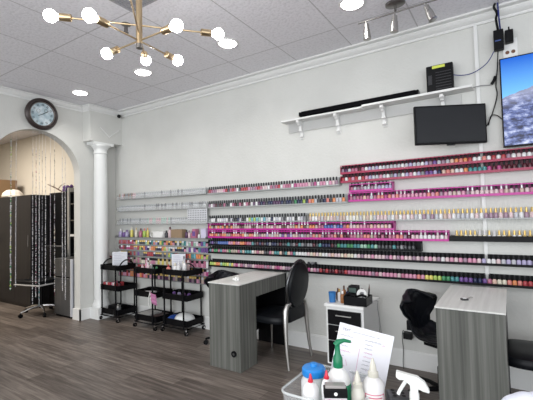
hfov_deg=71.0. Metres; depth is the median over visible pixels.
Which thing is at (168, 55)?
socket
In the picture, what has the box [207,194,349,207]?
rack
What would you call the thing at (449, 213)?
bottle
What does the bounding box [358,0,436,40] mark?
track light
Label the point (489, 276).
bottle
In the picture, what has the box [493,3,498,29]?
cable bundle
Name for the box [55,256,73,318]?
mini fridge
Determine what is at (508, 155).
bottle
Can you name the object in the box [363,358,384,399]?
bottle
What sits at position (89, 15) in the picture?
sputnik chandelier
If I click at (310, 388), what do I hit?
bottle
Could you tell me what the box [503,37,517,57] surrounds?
wall outlet
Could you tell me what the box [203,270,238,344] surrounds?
chair
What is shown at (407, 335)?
plug adapter
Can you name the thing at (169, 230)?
bottle
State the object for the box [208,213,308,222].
rack
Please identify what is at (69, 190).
divider
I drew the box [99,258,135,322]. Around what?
trolley
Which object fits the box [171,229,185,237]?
carton
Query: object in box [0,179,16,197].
cardboard box
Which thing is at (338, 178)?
rack
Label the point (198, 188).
rack
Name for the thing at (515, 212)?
bottle
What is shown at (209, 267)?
rack
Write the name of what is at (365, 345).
price sign
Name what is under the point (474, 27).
cover
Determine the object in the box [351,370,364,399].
bottle
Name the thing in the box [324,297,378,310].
countertop
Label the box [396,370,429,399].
spray bottle
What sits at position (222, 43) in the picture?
diffuser
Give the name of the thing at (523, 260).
bottle
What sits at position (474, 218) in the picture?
rack
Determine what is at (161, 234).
carton
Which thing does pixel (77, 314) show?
baseboard
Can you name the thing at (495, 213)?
bottle
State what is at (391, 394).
black organiser
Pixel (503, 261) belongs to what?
bottle
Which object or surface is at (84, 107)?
trim
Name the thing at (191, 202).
rack
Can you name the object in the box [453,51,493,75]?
cable
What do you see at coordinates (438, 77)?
box
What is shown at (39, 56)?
ceiling
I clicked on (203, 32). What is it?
socket
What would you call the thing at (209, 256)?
rack
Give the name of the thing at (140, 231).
bottle
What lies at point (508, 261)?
bottle
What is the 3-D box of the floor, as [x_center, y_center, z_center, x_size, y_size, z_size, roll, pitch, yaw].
[-2.664,1.567,1.192,15.100,0.100,8.170,-3,-3,33]
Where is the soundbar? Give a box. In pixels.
[299,89,419,116]
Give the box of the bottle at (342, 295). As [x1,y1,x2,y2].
[340,291,344,302]
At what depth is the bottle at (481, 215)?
3.04 m
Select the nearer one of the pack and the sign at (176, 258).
the pack
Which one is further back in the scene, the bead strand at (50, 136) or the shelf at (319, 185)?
the bead strand at (50, 136)
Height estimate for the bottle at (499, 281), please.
0.084 m
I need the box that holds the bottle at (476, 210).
[475,208,478,217]
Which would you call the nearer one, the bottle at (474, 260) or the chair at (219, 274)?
the bottle at (474, 260)
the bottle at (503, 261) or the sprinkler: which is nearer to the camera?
the bottle at (503, 261)
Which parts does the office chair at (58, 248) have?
leg, seat, backrest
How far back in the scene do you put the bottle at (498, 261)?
2.97 m
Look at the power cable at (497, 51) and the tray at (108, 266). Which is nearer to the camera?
the power cable at (497, 51)
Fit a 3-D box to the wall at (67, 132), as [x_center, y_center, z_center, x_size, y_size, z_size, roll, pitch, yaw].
[-4.595,0.090,2.426,0.150,3.050,8.070,-3,-3,33]
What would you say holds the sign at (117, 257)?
on the trolley at (127, 309)
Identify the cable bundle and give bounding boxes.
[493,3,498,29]
[497,2,500,28]
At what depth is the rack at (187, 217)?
5.24 m
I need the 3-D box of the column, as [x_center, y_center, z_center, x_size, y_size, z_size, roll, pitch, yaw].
[-2.409,0.427,5.452,0.259,2.529,0.320,-3,-3,33]
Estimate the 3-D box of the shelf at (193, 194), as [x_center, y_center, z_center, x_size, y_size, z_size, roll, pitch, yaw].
[-1.484,-0.038,5.177,1.790,0.006,0.075,-3,-3,33]
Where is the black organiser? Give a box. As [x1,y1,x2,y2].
[386,389,420,399]
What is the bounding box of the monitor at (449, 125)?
[413,103,486,145]
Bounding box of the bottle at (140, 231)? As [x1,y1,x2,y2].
[139,228,142,236]
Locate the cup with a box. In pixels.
[328,291,335,302]
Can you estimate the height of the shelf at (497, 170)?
0.006 m
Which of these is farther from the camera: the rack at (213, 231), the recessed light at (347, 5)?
the rack at (213, 231)
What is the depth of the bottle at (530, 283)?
2.86 m
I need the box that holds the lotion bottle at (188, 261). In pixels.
[187,256,189,269]
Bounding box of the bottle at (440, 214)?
[439,209,442,218]
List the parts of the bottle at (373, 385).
label frame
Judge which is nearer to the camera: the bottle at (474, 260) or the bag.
the bottle at (474, 260)
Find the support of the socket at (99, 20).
attached to the sputnik chandelier at (89, 15)
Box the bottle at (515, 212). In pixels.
[514,207,518,217]
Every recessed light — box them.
[71,90,88,94]
[133,68,152,75]
[217,38,238,47]
[338,0,365,10]
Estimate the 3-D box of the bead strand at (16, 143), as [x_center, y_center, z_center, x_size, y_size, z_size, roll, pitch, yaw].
[-3.138,0.105,4.676,0.015,1.951,0.017,-3,-3,33]
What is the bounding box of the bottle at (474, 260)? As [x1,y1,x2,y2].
[472,254,476,262]
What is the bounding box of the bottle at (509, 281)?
[507,275,511,284]
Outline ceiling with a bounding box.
[0,0,510,144]
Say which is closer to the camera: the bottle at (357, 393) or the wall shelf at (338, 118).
the bottle at (357, 393)
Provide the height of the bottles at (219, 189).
1.079 m
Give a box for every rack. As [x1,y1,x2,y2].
[118,217,209,224]
[118,249,208,253]
[118,272,205,284]
[119,202,205,211]
[122,188,205,199]
[127,255,210,259]
[127,262,210,268]
[128,244,209,246]
[207,177,341,194]
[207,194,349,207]
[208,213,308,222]
[208,221,395,229]
[208,230,449,240]
[208,238,422,251]
[208,246,532,267]
[208,258,532,288]
[308,215,532,221]
[340,147,532,174]
[340,159,532,183]
[348,182,532,201]
[349,181,394,192]
[450,235,532,241]
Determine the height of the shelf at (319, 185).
0.006 m
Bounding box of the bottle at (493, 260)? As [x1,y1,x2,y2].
[491,254,495,263]
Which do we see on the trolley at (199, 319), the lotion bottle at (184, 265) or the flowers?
the lotion bottle at (184, 265)
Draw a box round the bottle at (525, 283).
[523,276,527,285]
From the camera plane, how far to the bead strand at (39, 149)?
4.90 m
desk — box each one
[208,270,286,372]
[434,285,510,399]
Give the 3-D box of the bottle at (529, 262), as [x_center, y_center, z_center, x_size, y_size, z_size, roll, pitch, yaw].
[2.021,0.468,2.871,0.029,0.084,0.029,-3,-3,33]
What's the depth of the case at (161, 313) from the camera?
4.83 m
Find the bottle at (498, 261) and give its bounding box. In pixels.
[496,254,500,263]
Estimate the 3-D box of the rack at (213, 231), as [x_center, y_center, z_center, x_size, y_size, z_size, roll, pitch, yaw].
[0.427,0.364,3.924,2.703,0.092,0.078,-3,-3,33]
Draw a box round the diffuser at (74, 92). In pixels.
[73,91,86,94]
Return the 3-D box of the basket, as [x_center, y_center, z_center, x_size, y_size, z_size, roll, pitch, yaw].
[0.796,0.827,3.252,0.200,0.155,0.172,-3,-3,33]
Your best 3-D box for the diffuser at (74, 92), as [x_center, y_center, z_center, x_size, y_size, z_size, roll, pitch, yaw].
[-2.402,-1.376,4.816,0.163,0.020,0.163,-3,-3,33]
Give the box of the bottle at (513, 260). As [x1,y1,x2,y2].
[511,255,515,263]
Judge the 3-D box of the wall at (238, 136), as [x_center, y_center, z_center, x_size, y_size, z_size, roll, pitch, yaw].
[-0.501,0.085,4.652,15.100,3.050,0.120,-3,-3,33]
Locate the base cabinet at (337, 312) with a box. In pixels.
[324,297,378,363]
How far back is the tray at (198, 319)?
4.57 m
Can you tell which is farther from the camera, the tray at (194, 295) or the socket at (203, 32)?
the tray at (194, 295)
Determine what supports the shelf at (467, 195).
attached to the rack at (530, 183)
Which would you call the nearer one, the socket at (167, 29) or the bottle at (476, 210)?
the socket at (167, 29)
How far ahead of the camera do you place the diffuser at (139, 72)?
4.17 m
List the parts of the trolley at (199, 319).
post, frame, post, post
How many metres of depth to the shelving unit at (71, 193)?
5.96 m
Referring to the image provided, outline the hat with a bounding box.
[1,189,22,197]
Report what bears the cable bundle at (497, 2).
attached to the wall at (238, 136)
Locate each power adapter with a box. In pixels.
[493,29,503,51]
[505,27,513,44]
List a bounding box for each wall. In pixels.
[0,12,532,367]
[0,94,115,308]
[83,111,121,146]
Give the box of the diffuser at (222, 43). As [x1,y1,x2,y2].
[219,40,235,47]
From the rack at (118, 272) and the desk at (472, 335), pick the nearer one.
the desk at (472, 335)
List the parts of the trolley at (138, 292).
post, frame, post, post, post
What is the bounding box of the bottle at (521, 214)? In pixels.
[519,207,523,217]
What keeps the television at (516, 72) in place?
attached to the wall at (238, 136)
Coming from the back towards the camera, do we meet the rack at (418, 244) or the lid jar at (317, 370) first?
the rack at (418, 244)
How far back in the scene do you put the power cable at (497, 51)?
3.04 m
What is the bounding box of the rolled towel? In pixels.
[501,391,532,399]
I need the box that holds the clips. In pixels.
[460,297,472,300]
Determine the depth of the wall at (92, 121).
5.44 m
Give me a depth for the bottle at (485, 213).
3.02 m
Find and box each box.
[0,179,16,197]
[426,62,453,91]
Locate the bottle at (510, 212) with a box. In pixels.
[509,207,512,217]
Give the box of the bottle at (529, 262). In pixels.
[527,255,531,264]
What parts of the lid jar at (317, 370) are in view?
lid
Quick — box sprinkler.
[122,22,130,33]
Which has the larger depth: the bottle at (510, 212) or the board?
the board
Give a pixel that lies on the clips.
(462, 298)
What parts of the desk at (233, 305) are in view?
panel, apron drawer, panel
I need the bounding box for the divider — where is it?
[67,188,73,256]
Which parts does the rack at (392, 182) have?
rail, panel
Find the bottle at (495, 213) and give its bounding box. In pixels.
[494,208,497,217]
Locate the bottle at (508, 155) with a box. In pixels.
[506,150,510,157]
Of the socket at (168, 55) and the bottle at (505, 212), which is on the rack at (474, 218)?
the bottle at (505, 212)
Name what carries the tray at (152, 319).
on the trolley at (138, 292)
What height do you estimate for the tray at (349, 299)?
0.075 m
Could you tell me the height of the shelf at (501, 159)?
0.006 m
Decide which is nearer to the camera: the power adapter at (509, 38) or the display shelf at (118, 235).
the power adapter at (509, 38)
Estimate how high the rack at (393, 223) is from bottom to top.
0.086 m
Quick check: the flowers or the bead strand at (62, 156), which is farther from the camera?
the flowers
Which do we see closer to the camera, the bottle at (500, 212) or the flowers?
the bottle at (500, 212)
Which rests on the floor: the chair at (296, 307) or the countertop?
the chair at (296, 307)
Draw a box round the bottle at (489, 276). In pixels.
[488,274,491,283]
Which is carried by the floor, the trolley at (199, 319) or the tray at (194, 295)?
the trolley at (199, 319)
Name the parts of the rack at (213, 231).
rail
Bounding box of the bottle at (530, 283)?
[528,276,532,285]
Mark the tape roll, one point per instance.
(359, 291)
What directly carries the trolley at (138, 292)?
on the floor
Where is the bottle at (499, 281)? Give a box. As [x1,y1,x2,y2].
[497,275,501,283]
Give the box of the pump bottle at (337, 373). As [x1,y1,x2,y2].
[328,338,351,399]
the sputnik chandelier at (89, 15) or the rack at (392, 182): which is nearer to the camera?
the sputnik chandelier at (89, 15)
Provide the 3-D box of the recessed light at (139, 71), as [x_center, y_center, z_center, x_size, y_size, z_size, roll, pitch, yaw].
[-1.388,-1.428,4.195,0.209,0.022,0.209,-3,-3,33]
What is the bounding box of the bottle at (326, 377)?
[321,370,330,399]
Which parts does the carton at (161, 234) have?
lid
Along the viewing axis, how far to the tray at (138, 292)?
4.86 m
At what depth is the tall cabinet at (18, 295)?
6.23 m
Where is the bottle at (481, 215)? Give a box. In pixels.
[479,208,483,217]
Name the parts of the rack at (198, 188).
panel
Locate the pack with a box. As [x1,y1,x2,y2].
[323,382,347,399]
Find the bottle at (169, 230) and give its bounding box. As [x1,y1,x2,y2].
[168,227,170,237]
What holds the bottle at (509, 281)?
on the rack at (412, 270)
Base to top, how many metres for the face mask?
0.210 m
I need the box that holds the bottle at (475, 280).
[473,273,477,282]
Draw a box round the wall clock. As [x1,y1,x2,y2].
[24,98,57,129]
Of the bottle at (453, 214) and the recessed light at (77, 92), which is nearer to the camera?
the bottle at (453, 214)
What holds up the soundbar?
on the wall shelf at (338, 118)
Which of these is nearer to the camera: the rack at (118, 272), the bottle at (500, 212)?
the bottle at (500, 212)
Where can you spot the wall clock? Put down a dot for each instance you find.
(40, 113)
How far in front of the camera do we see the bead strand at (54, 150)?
5.06 m
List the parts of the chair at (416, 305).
leg, leg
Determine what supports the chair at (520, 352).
on the floor
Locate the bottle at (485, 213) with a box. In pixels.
[484,208,487,217]
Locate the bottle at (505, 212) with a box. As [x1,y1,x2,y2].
[504,208,507,217]
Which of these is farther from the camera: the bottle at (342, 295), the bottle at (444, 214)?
the bottle at (342, 295)
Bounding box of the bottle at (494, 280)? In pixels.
[492,274,496,283]
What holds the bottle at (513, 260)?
on the rack at (436, 254)
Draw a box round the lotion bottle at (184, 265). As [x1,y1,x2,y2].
[182,259,186,270]
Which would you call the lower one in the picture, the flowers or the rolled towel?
the rolled towel
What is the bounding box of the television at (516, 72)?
[499,52,532,147]
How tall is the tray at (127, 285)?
0.072 m
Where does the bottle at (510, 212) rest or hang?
on the rack at (474, 218)
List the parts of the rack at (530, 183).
rail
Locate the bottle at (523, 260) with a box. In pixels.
[522,255,526,264]
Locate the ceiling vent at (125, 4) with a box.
[109,0,156,12]
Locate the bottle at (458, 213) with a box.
[456,209,460,218]
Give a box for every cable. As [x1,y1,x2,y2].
[402,330,404,368]
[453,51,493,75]
[487,51,498,125]
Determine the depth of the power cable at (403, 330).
3.37 m
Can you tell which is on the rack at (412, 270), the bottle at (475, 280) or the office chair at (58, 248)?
the bottle at (475, 280)
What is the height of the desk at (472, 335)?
0.800 m
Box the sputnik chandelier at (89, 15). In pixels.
[43,0,223,65]
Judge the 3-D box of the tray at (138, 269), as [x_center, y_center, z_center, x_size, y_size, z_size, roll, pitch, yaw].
[-1.491,0.912,4.926,0.409,0.069,0.289,-3,-3,33]
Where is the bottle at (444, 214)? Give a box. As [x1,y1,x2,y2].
[443,209,446,218]
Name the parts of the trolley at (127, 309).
post, post, frame, post, post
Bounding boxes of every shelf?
[115,235,209,238]
[118,223,209,224]
[119,208,203,211]
[122,194,205,199]
[210,185,341,194]
[281,84,473,138]
[342,158,532,174]
[343,169,532,183]
[359,194,530,201]
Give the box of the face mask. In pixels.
[148,292,156,307]
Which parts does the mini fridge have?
freezer door, door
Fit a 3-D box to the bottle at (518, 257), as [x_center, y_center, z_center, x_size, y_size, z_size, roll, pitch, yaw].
[1.964,0.471,2.907,0.029,0.084,0.029,-3,-3,33]
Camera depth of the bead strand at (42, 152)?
4.94 m
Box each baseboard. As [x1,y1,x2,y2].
[72,301,114,320]
[117,301,532,391]
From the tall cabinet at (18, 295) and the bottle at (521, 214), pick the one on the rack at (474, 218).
the bottle at (521, 214)
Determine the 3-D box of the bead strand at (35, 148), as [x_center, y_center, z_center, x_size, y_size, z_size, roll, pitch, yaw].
[-3.007,0.176,4.871,0.018,2.177,0.020,-3,-3,33]
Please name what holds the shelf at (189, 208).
attached to the rack at (191, 202)
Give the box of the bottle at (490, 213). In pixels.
[489,208,492,217]
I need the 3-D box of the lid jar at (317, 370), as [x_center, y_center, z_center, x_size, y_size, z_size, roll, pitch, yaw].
[0.169,0.661,1.318,0.091,0.172,0.091,-3,-3,33]
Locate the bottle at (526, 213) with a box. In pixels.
[524,207,528,217]
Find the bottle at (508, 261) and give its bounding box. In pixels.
[506,255,510,263]
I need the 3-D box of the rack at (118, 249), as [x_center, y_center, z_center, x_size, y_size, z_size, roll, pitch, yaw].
[-1.467,0.676,5.157,1.800,0.061,0.058,-3,-3,33]
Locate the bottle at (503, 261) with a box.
[501,255,505,263]
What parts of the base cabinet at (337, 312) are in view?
drawer, drawer, drawer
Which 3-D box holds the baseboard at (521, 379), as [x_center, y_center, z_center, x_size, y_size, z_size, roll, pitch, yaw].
[1.719,1.414,3.093,9.600,0.155,0.018,-3,-3,33]
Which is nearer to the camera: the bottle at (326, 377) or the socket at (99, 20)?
the bottle at (326, 377)
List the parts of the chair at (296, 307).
leg, seat, leg, lumbar panel, frame, backrest, leg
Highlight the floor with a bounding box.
[0,302,530,399]
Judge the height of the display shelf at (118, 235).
0.030 m
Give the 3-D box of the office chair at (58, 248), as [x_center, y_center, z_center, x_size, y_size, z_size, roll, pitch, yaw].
[-3.461,1.218,5.705,0.605,1.019,0.611,-2,-3,21]
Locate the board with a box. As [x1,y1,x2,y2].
[187,208,206,223]
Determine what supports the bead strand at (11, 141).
hanging from the wall at (67, 132)
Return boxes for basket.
[344,284,372,306]
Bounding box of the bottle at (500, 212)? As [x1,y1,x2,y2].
[499,208,502,217]
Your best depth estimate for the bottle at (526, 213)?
2.88 m
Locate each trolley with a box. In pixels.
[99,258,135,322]
[133,264,172,330]
[160,267,205,335]
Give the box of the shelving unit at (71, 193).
[70,192,73,255]
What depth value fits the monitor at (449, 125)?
3.07 m
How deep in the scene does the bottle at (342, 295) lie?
3.29 m
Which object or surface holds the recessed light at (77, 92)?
in the ceiling
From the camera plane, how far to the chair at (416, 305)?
2.92 m
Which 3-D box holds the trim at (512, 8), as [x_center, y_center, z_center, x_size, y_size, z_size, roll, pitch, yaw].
[1.672,-1.510,3.162,9.700,0.095,0.085,-3,-3,33]
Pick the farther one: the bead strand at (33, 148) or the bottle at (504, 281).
the bead strand at (33, 148)
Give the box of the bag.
[168,312,194,320]
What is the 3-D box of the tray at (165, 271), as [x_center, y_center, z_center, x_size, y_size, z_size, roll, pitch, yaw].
[-1.058,0.892,4.693,0.429,0.069,0.289,-3,-3,33]
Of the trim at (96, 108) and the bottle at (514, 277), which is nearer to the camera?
the bottle at (514, 277)
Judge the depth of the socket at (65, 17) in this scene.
2.05 m
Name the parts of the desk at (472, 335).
panel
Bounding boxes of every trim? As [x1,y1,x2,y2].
[0,85,82,111]
[82,103,90,112]
[88,103,119,116]
[100,127,118,137]
[118,0,532,117]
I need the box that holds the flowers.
[62,184,73,191]
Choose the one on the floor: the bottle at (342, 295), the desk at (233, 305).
the desk at (233, 305)
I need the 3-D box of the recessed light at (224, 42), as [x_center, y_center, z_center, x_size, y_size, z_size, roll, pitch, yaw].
[-0.368,-1.481,3.546,0.209,0.022,0.209,-3,-3,33]
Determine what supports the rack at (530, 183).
attached to the wall at (238, 136)
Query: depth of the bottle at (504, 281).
2.95 m
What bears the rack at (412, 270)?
attached to the wall at (238, 136)
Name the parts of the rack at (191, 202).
panel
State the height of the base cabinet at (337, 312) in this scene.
0.614 m
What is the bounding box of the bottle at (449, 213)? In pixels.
[448,209,451,218]
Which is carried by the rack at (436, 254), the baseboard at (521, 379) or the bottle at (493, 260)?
the bottle at (493, 260)
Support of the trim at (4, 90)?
attached to the wall at (67, 132)
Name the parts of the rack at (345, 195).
panel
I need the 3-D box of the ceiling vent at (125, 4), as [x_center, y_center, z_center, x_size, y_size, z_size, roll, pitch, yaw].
[-0.977,-1.510,2.553,0.600,0.019,0.600,-3,-3,33]
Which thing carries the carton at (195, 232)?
on the display shelf at (118, 235)
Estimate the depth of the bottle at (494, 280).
2.98 m
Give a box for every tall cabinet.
[0,195,50,306]
[50,192,66,303]
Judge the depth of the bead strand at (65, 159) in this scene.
5.17 m
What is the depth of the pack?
1.15 m
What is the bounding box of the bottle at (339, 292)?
[337,289,340,301]
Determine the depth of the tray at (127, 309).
5.18 m
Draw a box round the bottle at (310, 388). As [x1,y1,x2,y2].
[303,373,318,399]
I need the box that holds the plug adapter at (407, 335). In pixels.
[403,331,412,339]
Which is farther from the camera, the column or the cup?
the column
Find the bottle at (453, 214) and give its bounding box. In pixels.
[452,209,455,218]
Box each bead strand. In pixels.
[9,141,11,289]
[15,143,16,286]
[32,148,33,304]
[35,148,36,297]
[38,149,39,300]
[42,152,42,279]
[45,149,45,284]
[50,136,50,276]
[54,150,54,295]
[62,156,62,290]
[65,159,65,299]
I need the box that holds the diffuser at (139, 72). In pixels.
[135,70,149,75]
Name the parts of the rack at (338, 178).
panel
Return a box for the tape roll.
[357,289,367,297]
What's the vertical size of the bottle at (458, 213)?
0.084 m
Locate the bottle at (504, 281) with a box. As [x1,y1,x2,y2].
[502,275,506,284]
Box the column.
[87,141,113,319]
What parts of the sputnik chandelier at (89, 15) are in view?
bulb, bulb, arm, bulb, arm, arm, arm, stem, bulb, arm, arm, arm, bulb, bulb, bulb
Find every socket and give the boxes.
[58,13,72,21]
[95,15,109,27]
[109,46,120,54]
[141,51,147,59]
[160,24,172,34]
[164,51,174,60]
[200,29,211,36]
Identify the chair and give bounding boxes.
[14,245,65,317]
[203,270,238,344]
[256,259,312,370]
[400,288,438,391]
[508,339,532,370]
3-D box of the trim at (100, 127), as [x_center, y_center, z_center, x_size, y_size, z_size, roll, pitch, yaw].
[-2.329,-0.991,5.539,0.018,0.137,0.320,-3,-3,33]
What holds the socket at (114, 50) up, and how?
attached to the sputnik chandelier at (89, 15)
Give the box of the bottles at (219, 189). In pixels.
[208,153,532,274]
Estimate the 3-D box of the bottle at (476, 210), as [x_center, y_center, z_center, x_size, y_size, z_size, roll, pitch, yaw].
[1.728,0.111,3.071,0.029,0.084,0.029,-3,-3,33]
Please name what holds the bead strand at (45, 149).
hanging from the wall at (67, 132)
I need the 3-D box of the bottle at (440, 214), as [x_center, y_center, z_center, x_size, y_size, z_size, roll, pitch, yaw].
[1.502,0.123,3.217,0.029,0.084,0.029,-3,-3,33]
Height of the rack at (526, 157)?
0.094 m
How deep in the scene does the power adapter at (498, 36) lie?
2.99 m
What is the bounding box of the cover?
[473,25,489,287]
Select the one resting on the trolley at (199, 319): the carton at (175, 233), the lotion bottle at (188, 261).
the lotion bottle at (188, 261)
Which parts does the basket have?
tool cord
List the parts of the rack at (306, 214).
panel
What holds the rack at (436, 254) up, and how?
attached to the wall at (238, 136)
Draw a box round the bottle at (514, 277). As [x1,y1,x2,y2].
[513,276,516,284]
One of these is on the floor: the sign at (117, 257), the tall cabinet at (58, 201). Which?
the tall cabinet at (58, 201)
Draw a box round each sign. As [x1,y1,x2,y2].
[112,252,126,265]
[172,254,185,269]
[330,322,393,388]
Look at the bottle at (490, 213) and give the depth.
3.01 m
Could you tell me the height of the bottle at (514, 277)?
0.084 m
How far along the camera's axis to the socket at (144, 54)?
2.42 m
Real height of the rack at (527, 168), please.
0.084 m
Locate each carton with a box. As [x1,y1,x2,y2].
[153,231,165,237]
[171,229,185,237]
[192,229,198,237]
[201,228,208,237]
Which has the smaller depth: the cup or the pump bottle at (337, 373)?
the pump bottle at (337, 373)
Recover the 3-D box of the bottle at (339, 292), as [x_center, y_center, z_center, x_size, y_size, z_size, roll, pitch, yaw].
[0.656,0.855,3.356,0.035,0.115,0.036,-3,-3,33]
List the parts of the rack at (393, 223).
rail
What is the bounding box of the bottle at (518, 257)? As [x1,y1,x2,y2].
[517,255,520,264]
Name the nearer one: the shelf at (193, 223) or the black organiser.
the black organiser
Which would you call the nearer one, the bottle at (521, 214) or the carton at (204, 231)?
the bottle at (521, 214)
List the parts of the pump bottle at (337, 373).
spout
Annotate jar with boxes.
[301,362,325,399]
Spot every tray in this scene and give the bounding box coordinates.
[100,263,135,270]
[103,281,135,291]
[103,303,135,315]
[134,264,171,273]
[135,286,172,297]
[135,309,172,322]
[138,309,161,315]
[162,267,202,276]
[162,289,202,301]
[162,312,203,327]
[344,294,372,306]
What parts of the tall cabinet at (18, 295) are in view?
door, door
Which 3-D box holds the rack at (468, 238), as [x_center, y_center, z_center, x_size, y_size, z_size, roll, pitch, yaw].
[2.007,0.303,2.900,1.050,0.046,0.078,-3,-3,33]
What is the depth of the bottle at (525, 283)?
2.87 m
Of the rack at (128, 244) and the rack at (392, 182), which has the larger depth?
the rack at (128, 244)

